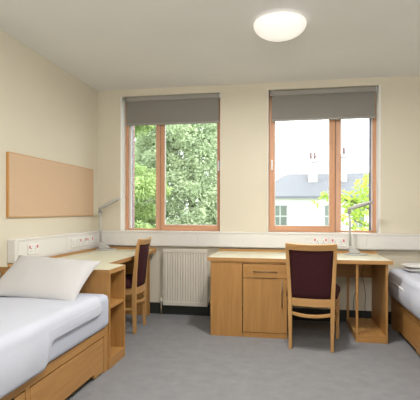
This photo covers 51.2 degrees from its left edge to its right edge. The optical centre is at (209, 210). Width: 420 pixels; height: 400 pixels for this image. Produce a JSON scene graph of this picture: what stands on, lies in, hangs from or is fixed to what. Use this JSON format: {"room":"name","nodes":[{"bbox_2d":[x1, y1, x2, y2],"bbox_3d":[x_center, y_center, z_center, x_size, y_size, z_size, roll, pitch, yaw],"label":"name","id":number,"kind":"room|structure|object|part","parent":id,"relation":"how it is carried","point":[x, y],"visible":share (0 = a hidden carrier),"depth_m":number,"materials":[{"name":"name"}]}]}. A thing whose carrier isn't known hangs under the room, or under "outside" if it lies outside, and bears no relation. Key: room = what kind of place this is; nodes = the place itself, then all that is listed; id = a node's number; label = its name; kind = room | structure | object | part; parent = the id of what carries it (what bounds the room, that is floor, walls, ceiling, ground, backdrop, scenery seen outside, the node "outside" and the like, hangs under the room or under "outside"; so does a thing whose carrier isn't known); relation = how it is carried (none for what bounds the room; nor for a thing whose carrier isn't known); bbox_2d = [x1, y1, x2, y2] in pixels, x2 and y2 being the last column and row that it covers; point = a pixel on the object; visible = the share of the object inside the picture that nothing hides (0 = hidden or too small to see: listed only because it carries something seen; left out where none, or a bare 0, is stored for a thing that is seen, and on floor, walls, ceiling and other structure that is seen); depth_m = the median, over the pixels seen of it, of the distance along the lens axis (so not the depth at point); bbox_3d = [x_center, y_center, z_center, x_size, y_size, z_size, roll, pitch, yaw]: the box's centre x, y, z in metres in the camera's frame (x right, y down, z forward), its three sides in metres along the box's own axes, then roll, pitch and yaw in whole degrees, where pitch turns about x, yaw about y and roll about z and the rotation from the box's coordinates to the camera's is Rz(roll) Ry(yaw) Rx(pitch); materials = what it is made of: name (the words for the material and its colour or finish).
{"room":"dormitory room","nodes":[
{"label":"dormitory room","id":0,"kind":"room"},
{"bbox_2d":[0,30,97,277],"bbox_3d":[-1.887,-0.120,2.464,0.200,2.562,5.690,0,0,10],"label":"wall","id":1,"kind":"structure","parent":0,"point":[48,113],"depth_m":3.96,"materials":[{"name":"paint"}]},
{"bbox_2d":[6,152,92,217],"bbox_3d":[-1.464,-0.208,4.202,0.022,0.520,1.524,0,0,10],"label":"pinboard","id":2,"kind":"object","parent":1,"relation":"attached to","point":[35,187],"visible":1,"depth_m":3.96,"materials":[{"name":"fabric"}]},
{"bbox_2d":[8,230,99,262],"bbox_3d":[-1.426,0.320,4.284,0.071,0.189,1.663,0,0,10],"label":"service trunking","id":3,"kind":"object","parent":1,"relation":"attached to","point":[48,245],"depth_m":3.98,"materials":[{"name":"plastic"}]},
{"bbox_2d":[27,243,37,254],"bbox_3d":[-1.490,0.320,3.693,0.016,0.086,0.146,0,0,10],"label":"wall socket","id":4,"kind":"object","parent":3,"relation":"attached to","point":[32,248],"visible":1,"depth_m":3.68,"materials":[{"name":"white plastic"}]},
{"bbox_3d":[-1.466,0.322,3.887,0.004,0.149,0.778,0,0,10],"label":"panel","id":5,"kind":"part","parent":3,"relation":"part of","materials":[{"name":"plastic"}]},
{"bbox_2d":[71,238,77,247],"bbox_3d":[-1.363,0.320,4.417,0.013,0.086,0.146,0,0,10],"label":"wall socket","id":6,"kind":"object","parent":3,"relation":"attached to","point":[74,242],"visible":1,"depth_m":4.40,"materials":[{"name":"white plastic"}]},
{"bbox_2d":[79,237,85,245],"bbox_3d":[-1.332,0.320,4.585,0.016,0.086,0.146,0,0,10],"label":"wall socket","id":7,"kind":"object","parent":3,"relation":"attached to","point":[82,241],"visible":1,"depth_m":4.58,"materials":[{"name":"white plastic"}]},
{"bbox_3d":[-1.330,0.323,4.651,0.004,0.149,0.770,0,0,10],"label":"panel","id":8,"kind":"part","parent":3,"relation":"part of","materials":[{"name":"plastic"}]},
{"bbox_2d":[86,236,92,244],"bbox_3d":[-1.303,0.320,4.747,0.016,0.086,0.146,0,0,10],"label":"wall socket","id":9,"kind":"object","parent":3,"relation":"attached to","point":[89,240],"visible":1,"depth_m":4.74,"materials":[{"name":"white plastic"}]},
{"bbox_2d":[133,126,134,227],"bbox_3d":[0.816,1.211,5.020,5.030,5.512,0.149,0,0,10],"label":"wall","id":10,"kind":"structure","parent":0,"point":[133,126],"depth_m":5.38,"materials":[{"name":"paint"}]},
{"bbox_2d":[0,0,419,90],"bbox_3d":[0.314,-1.471,2.174,4.630,0.150,5.890,0,0,10],"label":"ceiling","id":11,"kind":"structure","parent":0,"point":[106,45],"depth_m":3.57,"materials":[{"name":"paint"}]},
{"bbox_2d":[254,12,306,41],"bbox_3d":[0.513,-1.332,3.220,0.384,0.125,0.384,0,0,10],"label":"ceiling lamp","id":12,"kind":"object","parent":11,"relation":"attached to","point":[277,26],"visible":1,"depth_m":3.11,"materials":[{"name":"white glass"}]},
{"bbox_2d":[65,313,419,399],"bbox_3d":[0.289,1.226,2.066,4.630,0.120,5.670,0,0,10],"label":"floor","id":13,"kind":"structure","parent":0,"point":[171,356],"depth_m":3.32,"materials":[{"name":"carpet"}]},
{"bbox_2d":[0,326,107,399],"bbox_3d":[-1.358,1.001,2.287,0.878,0.322,2.028,0,0,10],"label":"bed","id":14,"kind":"object","parent":13,"relation":"on","point":[62,376],"visible":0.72,"depth_m":2.65,"materials":[{"name":"brown wood"}]},
{"bbox_3d":[-1.018,1.029,1.760,0.018,0.243,0.902,0,0,10],"label":"drawer","id":15,"kind":"part","parent":14,"relation":"part of","materials":[{"name":"brown wood"}]},
{"bbox_3d":[-0.852,1.030,2.696,0.018,0.243,0.902,0,0,10],"label":"drawer","id":16,"kind":"part","parent":14,"relation":"part of","materials":[{"name":"brown wood"}]},
{"bbox_2d":[48,293,107,362],"bbox_3d":[-1.340,0.719,2.288,0.893,0.243,1.995,0,0,10],"label":"mattress","id":17,"kind":"object","parent":14,"relation":"on","point":[67,341],"visible":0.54,"depth_m":2.76,"materials":[{"name":"white fabric"}]},
{"bbox_2d":[0,295,101,398],"bbox_3d":[-1.339,0.705,2.196,0.929,0.266,1.776,0,0,10],"label":"sheet","id":18,"kind":"object","parent":17,"relation":"on","point":[29,327],"visible":0.92,"depth_m":2.29,"materials":[{"name":"white fabric"}]},
{"bbox_2d":[0,255,100,300],"bbox_3d":[-1.154,0.465,3.061,0.674,0.259,0.375,0,0,11],"label":"pillow","id":19,"kind":"object","parent":18,"relation":"on","point":[29,276],"visible":0.96,"depth_m":2.97,"materials":[{"name":"fabric"}]},
{"bbox_2d":[0,247,155,369],"bbox_3d":[-1.030,0.787,4.133,0.901,0.752,1.718,0,0,10],"label":"desk","id":20,"kind":"object","parent":13,"relation":"on","point":[108,278],"visible":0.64,"depth_m":3.52,"materials":[{"name":"laminate"}]},
{"bbox_3d":[-1.171,0.814,3.297,0.885,0.698,0.018,0,0,10],"label":"panel","id":21,"kind":"part","parent":20,"relation":"part of","materials":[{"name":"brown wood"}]},
{"bbox_2d":[95,197,120,250],"bbox_3d":[-1.128,0.140,4.858,0.285,0.585,0.200,0,0,2],"label":"desk lamp","id":22,"kind":"object","parent":20,"relation":"on","point":[102,246],"visible":1,"depth_m":4.83,"materials":[{"name":"white plastic"}]},
{"bbox_2d":[110,346,123,360],"bbox_3d":[-0.858,1.098,3.394,0.295,0.020,0.282,0,0,10],"label":"shelf","id":23,"kind":"object","parent":20,"relation":"attached to","point":[115,351],"depth_m":3.41,"materials":[{"name":"brown wood"}]},
{"bbox_2d":[110,298,123,308],"bbox_3d":[-0.857,0.713,3.394,0.295,0.020,0.282,0,0,10],"label":"shelf","id":24,"kind":"object","parent":20,"relation":"attached to","point":[114,302],"depth_m":3.42,"materials":[{"name":"brown wood"}]},
{"bbox_3d":[-0.837,0.814,3.542,0.313,0.698,0.018,0,0,10],"label":"panel","id":25,"kind":"part","parent":20,"relation":"part of","materials":[{"name":"brown wood"}]},
{"bbox_3d":[-0.812,0.814,4.913,0.282,0.698,0.020,0,0,10],"label":"leg panel","id":26,"kind":"part","parent":20,"relation":"part of","materials":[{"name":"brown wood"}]},
{"bbox_2d":[125,236,151,333],"bbox_3d":[-0.861,0.713,4.339,0.526,0.903,0.476,0,0,7],"label":"dining chair","id":27,"kind":"object","parent":13,"relation":"on","point":[135,283],"visible":0.66,"depth_m":4.18,"materials":[{"name":"brown wood"}]},
{"bbox_3d":[-0.915,0.761,4.150,0.347,0.060,0.023,0,0,2],"label":"rail","id":28,"kind":"part","parent":27,"relation":"part of","materials":[{"name":"brown wood"}]},
{"bbox_3d":[-0.921,0.686,4.347,0.405,0.086,0.476,0,0,7],"label":"seat","id":29,"kind":"part","parent":27,"relation":"part of","materials":[{"name":"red fabric"}]},
{"bbox_3d":[-0.700,0.732,4.134,0.080,0.864,0.054,0,0,7],"label":"leg","id":30,"kind":"part","parent":27,"relation":"part of","materials":[{"name":"brown wood"}]},
{"bbox_3d":[-0.685,0.761,4.317,0.043,0.068,0.340,0,0,7],"label":"rail","id":31,"kind":"part","parent":27,"relation":"part of","materials":[{"name":"brown wood"}]},
{"bbox_3d":[-0.658,0.522,4.314,0.078,0.412,0.360,0,0,7],"label":"backrest","id":32,"kind":"part","parent":27,"relation":"part of","materials":[{"name":"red fabric"}]},
{"bbox_3d":[-0.630,0.294,4.311,0.063,0.064,0.419,0,0,7],"label":"crest rail","id":33,"kind":"part","parent":27,"relation":"part of","materials":[{"name":"brown wood"}]},
{"bbox_3d":[-0.654,0.732,4.499,0.080,0.864,0.054,0,0,7],"label":"leg","id":34,"kind":"part","parent":27,"relation":"part of","materials":[{"name":"brown wood"}]},
{"bbox_2d":[207,249,392,343],"bbox_3d":[0.846,0.791,4.301,1.652,0.752,0.734,0,0,10],"label":"desk","id":35,"kind":"object","parent":13,"relation":"on","point":[264,298],"visible":0.93,"depth_m":4.05,"materials":[{"name":"laminate"}]},
{"bbox_3d":[0.153,0.816,4.093,0.297,0.698,0.016,0,0,10],"label":"panel","id":36,"kind":"part","parent":35,"relation":"part of","materials":[{"name":"brown wood"}]},
{"bbox_3d":[0.505,0.553,4.030,0.403,0.126,0.018,0,0,10],"label":"drawer","id":37,"kind":"part","parent":35,"relation":"part of","materials":[{"name":"brown wood"}]},
{"bbox_3d":[0.504,0.869,4.030,0.403,0.496,0.018,0,0,10],"label":"door","id":38,"kind":"part","parent":35,"relation":"part of","materials":[{"name":"brown wood"}]},
{"bbox_3d":[0.654,0.756,3.979,0.010,0.240,0.032,0,0,10],"label":"handle","id":39,"kind":"part","parent":35,"relation":"part of","materials":[{"name":"metal"}]},
{"bbox_3d":[1.417,0.786,4.505,0.020,0.632,0.037,0,0,10],"label":"pedestal post","id":40,"kind":"part","parent":35,"relation":"part of","materials":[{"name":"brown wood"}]},
{"bbox_3d":[1.311,0.786,3.910,0.020,0.632,0.030,0,0,10],"label":"pedestal post","id":41,"kind":"part","parent":35,"relation":"part of","materials":[{"name":"brown wood"}]},
{"bbox_2d":[344,201,373,255],"bbox_3d":[1.489,0.170,4.383,0.284,0.537,0.200,0,0,8],"label":"desk lamp","id":42,"kind":"object","parent":35,"relation":"on","point":[353,251],"visible":1,"depth_m":4.37,"materials":[{"name":"white plastic"}]},
{"bbox_2d":[346,317,384,335],"bbox_3d":[1.480,1.111,4.208,0.250,0.018,0.635,0,0,10],"label":"shelf","id":43,"kind":"object","parent":35,"relation":"attached to","point":[369,326],"depth_m":4.14,"materials":[{"name":"brown wood"}]},
{"bbox_3d":[1.612,0.819,4.174,0.020,0.698,0.655,0,0,10],"label":"panel","id":44,"kind":"part","parent":35,"relation":"part of","materials":[{"name":"brown wood"}]},
{"bbox_2d":[285,242,339,352],"bbox_3d":[0.893,0.716,3.829,0.476,0.903,0.526,0,0,16],"label":"dining chair","id":45,"kind":"object","parent":13,"relation":"on","point":[310,268],"visible":1,"depth_m":3.62,"materials":[{"name":"brown wood"}]},
{"bbox_3d":[0.665,0.735,3.703,0.054,0.864,0.080,0,0,16],"label":"leg","id":46,"kind":"part","parent":45,"relation":"part of","materials":[{"name":"brown wood"}]},
{"bbox_3d":[0.830,0.297,3.607,0.419,0.064,0.063,0,0,16],"label":"crest rail","id":47,"kind":"part","parent":45,"relation":"part of","materials":[{"name":"brown wood"}]},
{"bbox_3d":[0.838,0.525,3.634,0.360,0.412,0.078,0,0,16],"label":"backrest","id":48,"kind":"part","parent":45,"relation":"part of","materials":[{"name":"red fabric"}]},
{"bbox_3d":[0.844,0.764,3.659,0.340,0.068,0.043,0,0,16],"label":"rail","id":49,"kind":"part","parent":45,"relation":"part of","materials":[{"name":"brown wood"}]},
{"bbox_3d":[0.910,0.690,3.888,0.476,0.086,0.405,0,0,16],"label":"seat","id":50,"kind":"part","parent":45,"relation":"part of","materials":[{"name":"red fabric"}]},
{"bbox_3d":[1.019,0.735,3.601,0.054,0.864,0.080,0,0,16],"label":"leg","id":51,"kind":"part","parent":45,"relation":"part of","materials":[{"name":"brown wood"}]},
{"bbox_3d":[1.157,0.954,3.987,0.038,0.428,0.052,0,0,16],"label":"leg","id":52,"kind":"part","parent":45,"relation":"part of","materials":[{"name":"brown wood"}]},
{"bbox_2d":[391,297,419,354],"bbox_3d":[2.072,1.008,3.323,0.881,0.322,2.010,0,0,10],"label":"bed","id":53,"kind":"object","parent":13,"relation":"on","point":[403,321],"visible":0.85,"depth_m":3.83,"materials":[{"name":"brown wood"}]},
{"bbox_3d":[1.650,0.875,3.398,0.020,0.058,2.010,0,0,10],"label":"rail","id":54,"kind":"part","parent":53,"relation":"part of","materials":[{"name":"brown wood"}]},
{"bbox_2d":[97,75,419,311],"bbox_3d":[0.787,-0.114,4.842,4.230,2.562,0.210,0,0,10],"label":"wall","id":55,"kind":"structure","parent":0,"point":[244,107],"depth_m":4.79,"materials":[{"name":"paint"}]},
{"bbox_2d":[120,92,220,231],"bbox_3d":[-0.441,-0.545,5.061,1.175,1.548,0.208,0,0,10],"label":"window","id":56,"kind":"structure","parent":55,"relation":"in","point":[126,132],"depth_m":5.10,"materials":[{"name":"paint"}]},
{"bbox_3d":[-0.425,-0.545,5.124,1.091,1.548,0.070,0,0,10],"label":"rail","id":57,"kind":"part","parent":56,"relation":"part of","materials":[{"name":"brown wood"}]},
{"bbox_2d":[125,93,219,125],"bbox_3d":[-0.433,-1.156,5.002,1.113,0.340,0.064,0,0,10],"label":"roller blind","id":58,"kind":"object","parent":56,"relation":"attached to","point":[202,108],"visible":0.91,"depth_m":4.99,"materials":[{"name":"fabric"}]},
{"bbox_3d":[-0.218,-0.540,5.054,0.621,1.532,0.056,0,0,10],"label":"sash rail","id":59,"kind":"part","parent":56,"relation":"part of","materials":[{"name":"brown wood"}]},
{"bbox_2d":[122,230,219,231],"bbox_3d":[-0.449,0.235,5.022,1.175,0.015,0.139,0,0,10],"label":"trim","id":60,"kind":"structure","parent":55,"relation":"attached to","point":[122,230],"depth_m":5.08,"materials":[{"name":"paint"}]},
{"bbox_2d":[160,249,210,316],"bbox_3d":[-0.273,0.793,4.873,0.588,0.742,0.056,0,0,10],"label":"radiator","id":61,"kind":"object","parent":55,"relation":"attached to","point":[185,271],"visible":0.98,"depth_m":4.85,"materials":[{"name":"metal"}]},
{"bbox_3d":[-0.275,0.737,4.860,0.508,0.540,0.026,0,0,10],"label":"ribbed panel","id":62,"kind":"part","parent":61,"relation":"part of","materials":[{"name":"metal"}]},
{"bbox_2d":[102,230,419,249],"bbox_3d":[0.796,0.313,4.700,4.159,0.167,0.066,0,0,10],"label":"service trunking","id":63,"kind":"object","parent":55,"relation":"attached to","point":[368,241],"visible":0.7,"depth_m":4.73,"materials":[{"name":"plastic"}]},
{"bbox_3d":[-0.976,0.316,4.988,0.567,0.134,0.004,0,0,10],"label":"panel","id":64,"kind":"part","parent":63,"relation":"part of","materials":[{"name":"plastic"}]},
{"bbox_3d":[-0.412,0.317,4.888,0.573,0.134,0.004,0,0,10],"label":"panel","id":65,"kind":"part","parent":63,"relation":"part of","materials":[{"name":"plastic"}]},
{"bbox_3d":[0.154,0.318,4.787,0.573,0.134,0.004,0,0,10],"label":"panel","id":66,"kind":"part","parent":63,"relation":"part of","materials":[{"name":"plastic"}]},
{"bbox_3d":[0.720,0.320,4.686,0.573,0.134,0.004,0,0,10],"label":"panel","id":67,"kind":"part","parent":63,"relation":"part of","materials":[{"name":"plastic"}]},
{"bbox_2d":[313,237,327,243],"bbox_3d":[1.159,0.321,4.597,0.146,0.086,0.016,0,0,10],"label":"wall socket","id":68,"kind":"object","parent":63,"relation":"attached to","point":[316,240],"visible":0.92,"depth_m":4.60,"materials":[{"name":"white plastic"}]},
{"bbox_3d":[1.310,0.321,4.581,0.623,0.134,0.004,0,0,10],"label":"panel","id":69,"kind":"part","parent":63,"relation":"part of","materials":[{"name":"plastic"}]},
{"bbox_2d":[331,238,344,245],"bbox_3d":[1.336,0.326,4.566,0.146,0.086,0.016,0,0,10],"label":"wall socket","id":70,"kind":"object","parent":63,"relation":"attached to","point":[339,241],"visible":0.94,"depth_m":4.56,"materials":[{"name":"white plastic"}]},
{"bbox_3d":[1.913,0.322,4.473,0.598,0.134,0.004,0,0,10],"label":"panel","id":71,"kind":"part","parent":63,"relation":"part of","materials":[{"name":"plastic"}]},
{"bbox_2d":[150,302,390,323],"bbox_3d":[0.764,1.104,4.730,4.202,0.125,0.018,0,0,10],"label":"baseboard","id":72,"kind":"structure","parent":55,"relation":"attached to","point":[155,307],"depth_m":4.70,"materials":[{"name":"black plastic"}]},
{"bbox_2d":[268,85,380,232],"bbox_3d":[1.222,-0.541,4.765,1.162,1.548,0.208,0,0,10],"label":"window","id":73,"kind":"structure","parent":55,"relation":"in","point":[334,195],"depth_m":4.76,"materials":[{"name":"paint"}]},
{"bbox_3d":[1.013,-0.538,4.835,0.590,1.532,0.056,0,0,10],"label":"sash rail","id":74,"kind":"part","parent":73,"relation":"part of","materials":[{"name":"brown wood"}]},
{"bbox_3d":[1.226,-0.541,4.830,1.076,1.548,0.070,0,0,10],"label":"rail","id":75,"kind":"part","parent":73,"relation":"part of","materials":[{"name":"brown wood"}]},
{"bbox_2d":[270,85,376,121],"bbox_3d":[1.209,-1.147,4.709,1.110,0.340,0.064,0,0,10],"label":"roller blind","id":76,"kind":"object","parent":73,"relation":"attached to","point":[341,102],"visible":1,"depth_m":4.69,"materials":[{"name":"fabric"}]},
{"bbox_2d":[305,232,363,232],"bbox_3d":[1.213,0.238,4.726,1.162,0.015,0.139,0,0,10],"label":"trim","id":77,"kind":"structure","parent":55,"relation":"attached to","point":[305,232],"depth_m":4.70,"materials":[{"name":"paint"}]},
{"label":"outside","id":78,"kind":"structure","parent":0,"visible":0},
{"bbox_3d":[6.137,4.428,34.507,80.000,0.100,59.500,0,0,10],"label":"ground","id":79,"kind":"structure","parent":78,"visible":0},
{"bbox_2d":[135,125,173,227],"bbox_3d":[-2.508,0.139,12.234,3.203,8.448,3.114,0,0,-40],"label":"tree","id":80,"kind":"object","parent":79,"relation":"on","point":[145,186],"visible":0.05,"depth_m":11.95,"materials":[{"name":"green plant"}]},
{"bbox_2d":[135,123,216,224],"bbox_3d":[-0.686,-1.181,15.343,5.360,12.099,5.399,0,0,-27],"label":"tree","id":81,"kind":"object","parent":79,"relation":"on","point":[198,140],"visible":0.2,"depth_m":13.54,"materials":[{"name":"green plant"}]},
{"bbox_2d":[275,147,368,229],"bbox_3d":[12.709,-0.058,32.002,18.900,8.900,8.830,0,0,10],"label":"house","id":82,"kind":"structure","parent":79,"relation":"on","point":[294,193],"depth_m":29.40,"materials":[{"name":"paint"}]},
{"bbox_3d":[4.467,-0.021,29.425,0.405,0.660,0.025,0,0,10],"label":"pane","id":83,"kind":"part","parent":82,"relation":"part of","materials":[{"name":"clear glass"}]},
{"bbox_3d":[4.465,0.709,29.425,0.405,0.660,0.025,0,0,10],"label":"pane","id":84,"kind":"part","parent":82,"relation":"part of","materials":[{"name":"clear glass"}]},
{"bbox_3d":[4.935,-0.020,29.342,0.405,0.660,0.025,0,0,10],"label":"pane","id":85,"kind":"part","parent":82,"relation":"part of","materials":[{"name":"clear glass"}]},
{"bbox_3d":[4.933,0.710,29.342,0.405,0.660,0.025,0,0,10],"label":"pane","id":86,"kind":"part","parent":82,"relation":"part of","materials":[{"name":"clear glass"}]},
{"bbox_3d":[7.748,-0.014,28.841,0.350,0.660,0.025,0,0,10],"label":"pane","id":87,"kind":"part","parent":82,"relation":"part of","materials":[{"name":"clear glass"}]},
{"bbox_2d":[311,173,368,229],"bbox_3d":[3.533,1.659,9.431,2.584,5.437,1.241,0,0,-15],"label":"tree","id":88,"kind":"object","parent":79,"relation":"on","point":[347,198],"visible":0.1,"depth_m":9.42,"materials":[{"name":"green plant"}]},
{"bbox_3d":[2.070,0.724,3.328,0.868,0.246,1.980,0,0,10],"label":"mattress","id":89,"kind":"object","parent":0,"visible":0},
{"bbox_2d":[388,268,419,319],"bbox_3d":[2.042,0.702,3.338,0.919,0.278,1.951,0,0,10],"label":"sheet","id":90,"kind":"object","parent":89,"relation":"on","point":[403,285],"visible":0.98,"depth_m":3.79,"materials":[{"name":"white fabric"}]},
{"bbox_2d":[401,263,419,271],"bbox_3d":[2.101,0.539,4.161,0.500,0.079,0.247,0,0,6],"label":"folded towel","id":91,"kind":"object","parent":90,"relation":"on","point":[411,267],"visible":0.98,"depth_m":4.12,"materials":[{"name":"white fabric"}]}
]}

